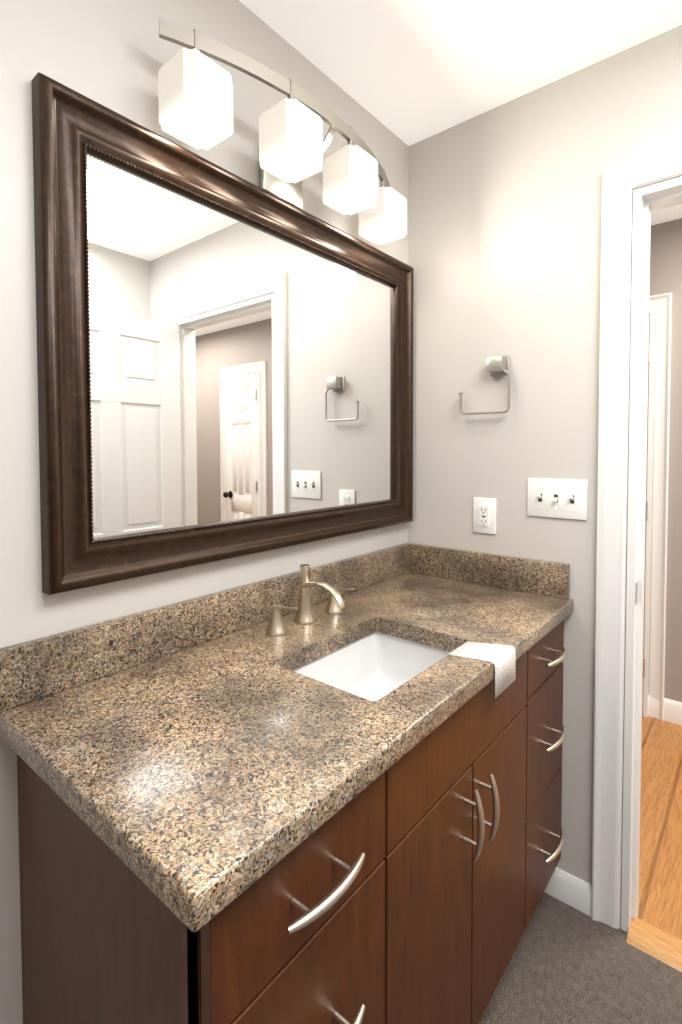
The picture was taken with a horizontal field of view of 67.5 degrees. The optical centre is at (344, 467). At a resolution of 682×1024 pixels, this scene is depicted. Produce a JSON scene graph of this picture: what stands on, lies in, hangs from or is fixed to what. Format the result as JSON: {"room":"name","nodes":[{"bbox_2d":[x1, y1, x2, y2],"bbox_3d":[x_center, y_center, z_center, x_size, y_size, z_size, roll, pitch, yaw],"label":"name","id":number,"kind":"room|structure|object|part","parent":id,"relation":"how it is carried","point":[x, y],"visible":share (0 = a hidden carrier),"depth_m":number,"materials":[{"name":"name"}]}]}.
{"room":"bathroom","nodes":[
{"label":"bathroom","id":0,"kind":"room"},
{"bbox_2d":[0,0,408,1023],"bbox_3d":[-0.638,0.106,0.894,0.120,2.443,2.840,1,2,39],"label":"wall","id":1,"kind":"structure","parent":0,"point":[114,54],"depth_m":0.96,"materials":[{"name":"grey paint"}]},
{"bbox_2d":[0,543,411,710],"bbox_3d":[-0.171,0.341,1.357,0.021,0.102,1.301,1,2,39],"label":"backsplash","id":2,"kind":"structure","parent":1,"relation":"attached to","point":[37,668],"depth_m":1.05,"materials":[{"name":"brown stone"}]},
{"bbox_2d":[31,72,413,594],"bbox_3d":[-0.148,-0.241,1.355,0.040,0.899,1.202,1,2,39],"label":"mirror","id":3,"kind":"object","parent":1,"relation":"attached to","point":[224,364],"visible":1,"depth_m":1.14,"materials":[{"name":"brown metal"}]},
{"label":"glass","id":4,"kind":"part","parent":3,"relation":"part of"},
{"bbox_2d":[158,18,406,244],"bbox_3d":[-0.087,-0.785,1.278,0.211,0.193,0.794,1,2,39],"label":"sconce","id":5,"kind":"object","parent":1,"relation":"attached to","point":[195,92],"visible":0.98,"depth_m":1.12,"materials":[{"name":"white glass"}]},
{"bbox_2d":[239,0,681,225],"bbox_3d":[1.397,-1.153,0.088,5.200,0.120,4.240,1,2,39],"label":"ceiling","id":6,"kind":"structure","parent":0,"point":[409,72],"depth_m":1.37,"materials":[{"name":"white paint"}]},
{"bbox_2d":[408,25,681,926],"bbox_3d":[0.947,0.089,1.353,1.750,2.443,0.120,1,2,39],"label":"wall","id":7,"kind":"structure","parent":0,"point":[505,227],"depth_m":1.56,"materials":[{"name":"grey paint"}]},
{"bbox_2d":[458,355,509,414],"bbox_3d":[0.450,-0.263,1.640,0.174,0.182,0.046,1,2,39],"label":"towel ring","id":8,"kind":"object","parent":7,"relation":"attached to","point":[498,365],"visible":1,"depth_m":1.60,"materials":[{"name":"silver metal"}]},
{"bbox_2d":[473,497,495,533],"bbox_3d":[0.458,0.157,1.671,0.080,0.116,0.010,1,2,39],"label":"electrical outlet plate","id":9,"kind":"object","parent":7,"relation":"attached to","point":[484,515],"visible":1,"depth_m":1.67,"materials":[{"name":"white plastic"}]},
{"bbox_2d":[408,543,569,598],"bbox_3d":[0.452,0.330,1.674,0.541,0.102,0.021,1,2,39],"label":"backsplash","id":10,"kind":"structure","parent":7,"relation":"attached to","point":[540,577],"depth_m":1.64,"materials":[{"name":"brown stone"}]},
{"bbox_2d":[527,478,586,519],"bbox_3d":[0.629,0.092,1.521,0.172,0.117,0.021,1,2,39],"label":"switch plate","id":11,"kind":"object","parent":7,"relation":"attached to","point":[560,498],"visible":1,"depth_m":1.52,"materials":[{"name":"white plastic"}]},
{"bbox_2d":[544,867,591,916],"bbox_3d":[0.477,1.259,1.690,0.641,0.085,0.014,1,2,39],"label":"baseboard","id":12,"kind":"structure","parent":7,"relation":"attached to","point":[569,889],"depth_m":1.51,"materials":[{"name":"white wood"}]},
{"bbox_2d":[591,143,681,932],"bbox_3d":[1.131,0.247,1.207,0.946,2.136,0.162,1,2,39],"label":"door frame","id":13,"kind":"structure","parent":7,"relation":"attached to","point":[621,180],"depth_m":1.42,"materials":[{"name":"white wood"}]},
{"bbox_2d":[626,918,681,971],"bbox_3d":[1.102,1.308,1.205,0.760,0.016,0.095,1,2,39],"label":"trim","id":14,"kind":"structure","parent":7,"relation":"attached to","point":[656,942],"depth_m":1.39,"materials":[{"name":"brown wood"}]},
{"bbox_2d":[478,892,681,1023],"bbox_3d":[0.048,1.377,0.296,1.990,0.060,2.720,1,2,39],"label":"floor","id":15,"kind":"structure","parent":0,"point":[567,964],"depth_m":1.31,"materials":[{"name":"grey carpet"}]},
{"bbox_2d":[17,607,573,1023],"bbox_3d":[0.057,0.877,1.198,0.596,0.880,1.250,1,2,39],"label":"bathroom vanity","id":16,"kind":"object","parent":15,"relation":"on","point":[410,901],"depth_m":0.83,"materials":[{"name":"brown wood"}]},
{"bbox_2d":[0,571,573,942],"bbox_3d":[0.043,0.432,1.184,0.575,0.070,1.301,1,2,39],"label":"countertop","id":17,"kind":"structure","parent":16,"relation":"on","point":[191,769],"depth_m":0.79,"materials":[{"name":"brown stone"}]},
{"bbox_2d":[260,564,355,634],"bbox_3d":[-0.062,0.322,1.279,0.157,0.144,0.262,1,2,39],"label":"faucet","id":18,"kind":"object","parent":17,"relation":"on","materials":[{"name":"silver metal"}]},
{"bbox_2d":[620,714,681,939],"bbox_3d":[2.262,1.343,1.222,5.200,0.060,1.520,1,2,39],"label":"floor","id":19,"kind":"structure","parent":0,"point":[660,879],"depth_m":1.84,"materials":[{"name":"orange wood"}]},
{"bbox_2d":[649,218,681,701],"bbox_3d":[2.704,0.054,1.722,5.200,2.483,0.120,1,2,39],"label":"wall","id":20,"kind":"structure","parent":0,"point":[665,257],"depth_m":2.52,"materials":[{"name":"grey paint"}]},
{"bbox_2d":[642,315,649,712],"bbox_3d":[1.220,0.239,2.798,0.762,2.024,0.096,1,2,39],"label":"hall door","id":21,"kind":"structure","parent":20,"relation":"in","point":[645,520],"depth_m":2.58,"materials":[{"name":"white wood"}]},
{"bbox_3d":[1.523,0.222,2.575,0.012,1.687,0.011,1,2,39],"label":"hall door hinges","id":22,"kind":"part","parent":21,"relation":"part of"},
{"bbox_2d":[643,293,671,720],"bbox_3d":[1.242,0.198,2.829,0.936,2.128,0.030,1,2,39],"label":"door frame","id":23,"kind":"structure","parent":20,"relation":"attached to","point":[660,309],"depth_m":2.56,"materials":[{"name":"white wood"}]},
{"bbox_2d":[642,695,681,725],"bbox_3d":[2.663,1.242,1.708,5.200,0.110,0.014,1,2,39],"label":"baseboard","id":24,"kind":"structure","parent":20,"relation":"attached to","point":[672,711],"depth_m":2.54,"materials":[{"name":"white wood"}]}
]}

